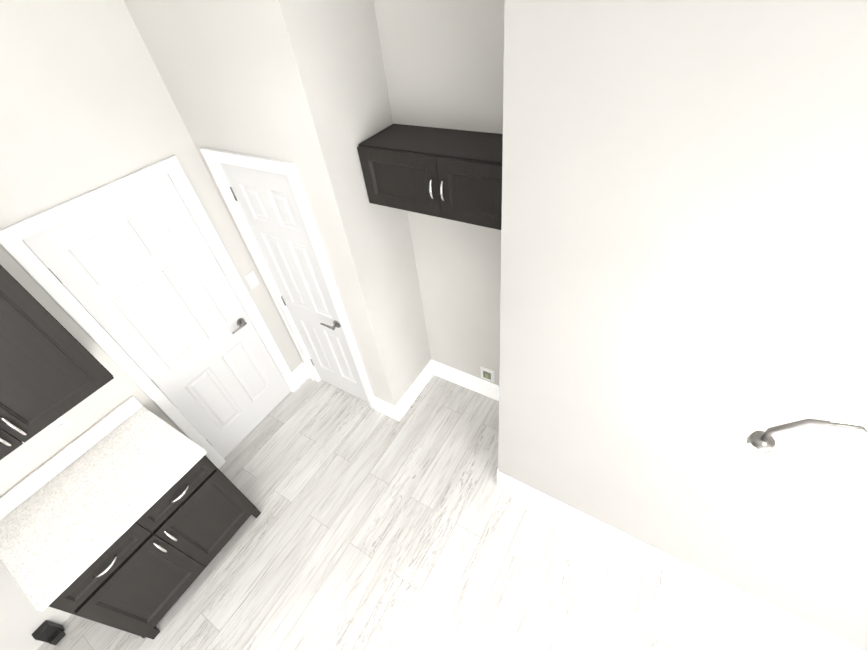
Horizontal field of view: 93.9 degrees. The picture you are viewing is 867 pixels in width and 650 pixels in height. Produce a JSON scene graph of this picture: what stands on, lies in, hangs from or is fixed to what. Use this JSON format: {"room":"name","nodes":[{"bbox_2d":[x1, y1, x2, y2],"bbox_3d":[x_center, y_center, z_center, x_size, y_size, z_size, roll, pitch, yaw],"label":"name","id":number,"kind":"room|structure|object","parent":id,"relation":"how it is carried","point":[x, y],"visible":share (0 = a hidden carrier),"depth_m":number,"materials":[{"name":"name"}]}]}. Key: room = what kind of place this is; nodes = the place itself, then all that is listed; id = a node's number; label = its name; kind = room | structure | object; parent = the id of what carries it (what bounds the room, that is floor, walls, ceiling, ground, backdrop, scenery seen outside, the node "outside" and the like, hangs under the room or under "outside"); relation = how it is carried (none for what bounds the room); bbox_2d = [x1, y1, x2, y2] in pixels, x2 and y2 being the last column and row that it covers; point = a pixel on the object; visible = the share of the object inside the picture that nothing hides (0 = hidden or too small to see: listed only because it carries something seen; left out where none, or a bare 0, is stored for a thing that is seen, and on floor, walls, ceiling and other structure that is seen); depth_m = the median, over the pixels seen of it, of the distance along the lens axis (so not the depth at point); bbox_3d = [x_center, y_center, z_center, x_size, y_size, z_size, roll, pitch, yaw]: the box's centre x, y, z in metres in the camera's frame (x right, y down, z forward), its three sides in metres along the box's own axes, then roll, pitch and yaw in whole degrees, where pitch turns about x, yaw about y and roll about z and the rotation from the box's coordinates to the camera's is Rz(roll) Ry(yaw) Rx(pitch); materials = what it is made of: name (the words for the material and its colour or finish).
{"room":"kitchen","nodes":[
{"label":"kitchen","id":0,"kind":"room"},
{"bbox_2d":[0,0,301,649],"bbox_3d":[-2.305,0.494,1.739,0.120,3.030,4.940,19,50,26],"label":"wall","id":1,"kind":"structure","parent":0,"point":[87,104],"depth_m":1.95,"materials":[{"name":"beige paint"}]},
{"bbox_2d":[0,265,113,459],"bbox_3d":[-1.986,0.215,1.611,0.366,0.762,0.838,19,50,26],"label":"upper cabinet","id":2,"kind":"object","parent":1,"relation":"attached to","point":[52,369],"visible":1,"depth_m":1.77,"materials":[{"name":"black wood"}]},
{"bbox_2d":[47,416,70,433],"bbox_3d":[-2.019,0.527,2.172,0.008,0.116,0.072,19,50,26],"label":"outlet","id":3,"kind":"object","parent":1,"relation":"attached to","point":[59,425],"visible":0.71,"depth_m":2.18,"materials":[{"name":"white plastic"}]},
{"bbox_2d":[0,155,298,468],"bbox_3d":[-1.624,0.071,2.756,0.144,2.105,0.890,19,50,26],"label":"door frame","id":4,"kind":"structure","parent":1,"relation":"attached to","point":[21,253],"depth_m":2.26,"materials":[{"name":"white wood"}]},
{"bbox_2d":[22,174,290,457],"bbox_3d":[-1.582,0.112,2.754,0.094,2.030,0.750,19,50,26],"label":"door","id":5,"kind":"structure","parent":1,"relation":"attached to","point":[138,273],"depth_m":2.50,"materials":[{"name":"white wood"}]},
{"bbox_2d":[245,271,258,288],"bbox_3d":[-1.320,-0.327,2.958,0.009,0.116,0.072,19,50,26],"label":"light switch","id":6,"kind":"object","parent":1,"relation":"attached to","point":[252,280],"visible":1,"depth_m":2.95,"materials":[{"name":"white plastic"}]},
{"bbox_2d":[123,0,402,405],"bbox_3d":[-0.853,-0.503,2.570,1.040,3.030,0.120,19,50,26],"label":"wall","id":7,"kind":"structure","parent":0,"point":[242,76],"depth_m":1.93,"materials":[{"name":"beige paint"}]},
{"bbox_2d":[199,147,376,410],"bbox_3d":[-0.871,-0.183,2.911,0.750,2.105,0.144,19,50,26],"label":"door frame","id":8,"kind":"structure","parent":7,"relation":"attached to","point":[213,158],"depth_m":2.52,"materials":[{"name":"white wood"}]},
{"bbox_2d":[220,162,368,402],"bbox_3d":[-0.897,-0.131,2.906,0.610,2.030,0.094,19,50,26],"label":"pantry door","id":9,"kind":"structure","parent":7,"relation":"in","point":[267,202],"depth_m":2.69,"materials":[{"name":"white wood"}]},
{"bbox_2d":[303,0,430,394],"bbox_3d":[-0.320,-0.541,2.530,0.120,3.030,0.430,19,50,26],"label":"wall","id":10,"kind":"structure","parent":0,"point":[345,37],"depth_m":2.07,"materials":[{"name":"beige paint"}]},
{"bbox_2d":[392,360,435,420],"bbox_3d":[-0.157,0.552,3.431,0.015,0.185,0.545,19,50,26],"label":"baseboard","id":11,"kind":"structure","parent":10,"relation":"attached to","point":[398,411],"depth_m":3.40,"materials":[{"name":"white wood"}]},
{"bbox_2d":[37,375,820,649],"bbox_3d":[-0.052,2.344,1.738,5.040,0.100,4.940,19,50,26],"label":"floor","id":12,"kind":"structure","parent":0,"point":[415,527],"depth_m":2.55,"materials":[{"name":"grey wood"}]},
{"bbox_2d":[31,620,65,644],"bbox_3d":[-2.297,1.849,2.427,0.082,0.129,0.080,19,50,26],"label":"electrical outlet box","id":13,"kind":"object","parent":12,"relation":"on","point":[50,632],"visible":1,"depth_m":2.42,"materials":[{"name":"black plastic"}]},
{"bbox_2d":[49,455,260,639],"bbox_3d":[-1.714,1.214,2.466,0.668,0.874,0.838,19,50,26],"label":"base cabinet","id":14,"kind":"object","parent":12,"relation":"on","point":[141,574],"visible":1,"depth_m":2.25,"materials":[{"name":"black wood"}]},
{"bbox_2d":[0,396,206,610],"bbox_3d":[-1.776,0.844,2.123,0.645,0.142,0.862,19,50,26],"label":"countertop","id":15,"kind":"structure","parent":14,"relation":"on","point":[73,511],"depth_m":2.12,"materials":[{"name":"stone"}]},
{"bbox_2d":[373,0,504,385],"bbox_3d":[0.273,-0.558,2.459,0.940,3.030,0.120,19,50,26],"label":"wall","id":16,"kind":"structure","parent":0,"point":[443,62],"depth_m":2.03,"materials":[{"name":"beige paint"}]},
{"bbox_2d":[357,124,502,229],"bbox_3d":[0.101,-0.735,2.005,0.932,0.312,0.360,19,50,26],"label":"upper cabinet","id":17,"kind":"object","parent":16,"relation":"attached to","point":[452,174],"visible":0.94,"depth_m":1.93,"materials":[{"name":"black wood"}]},
{"bbox_2d":[432,360,498,400],"bbox_3d":[0.384,0.509,3.395,0.940,0.185,0.015,19,50,26],"label":"baseboard","id":18,"kind":"structure","parent":16,"relation":"attached to","point":[491,390],"depth_m":3.44,"materials":[{"name":"white wood"}]},
{"bbox_2d":[480,366,493,382],"bbox_3d":[0.427,0.402,3.235,0.120,0.140,0.020,19,50,26],"label":"outlet box","id":19,"kind":"object","parent":16,"relation":"attached to","point":[487,374],"visible":1,"depth_m":3.22,"materials":[{"name":"white plastic"}]},
{"bbox_2d":[498,0,866,649],"bbox_3d":[1.532,0.408,1.254,2.820,3.030,0.120,19,50,26],"label":"wall","id":20,"kind":"structure","parent":0,"point":[684,235],"depth_m":1.22,"materials":[{"name":"beige paint"}]},
{"bbox_2d":[497,472,861,649],"bbox_3d":[1.626,1.466,2.203,2.805,0.185,0.025,19,50,26],"label":"baseboard","id":21,"kind":"structure","parent":20,"relation":"attached to","point":[777,617],"depth_m":2.29,"materials":[{"name":"white wood"}]},
{"bbox_3d":[-0.374,0.088,-0.407,5.040,0.100,4.940,19,50,26],"label":"ceiling","id":22,"kind":"structure","parent":0,"visible":0},
{"bbox_2d":[684,415,866,520],"bbox_3d":[0.800,-0.050,0.496,0.530,1.179,0.546,19,50,26],"label":"pendant chandelier","id":23,"kind":"object","parent":22,"relation":"hanging from","point":[735,481],"visible":1,"depth_m":0.88,"materials":[{"name":"white glass"}]}
]}

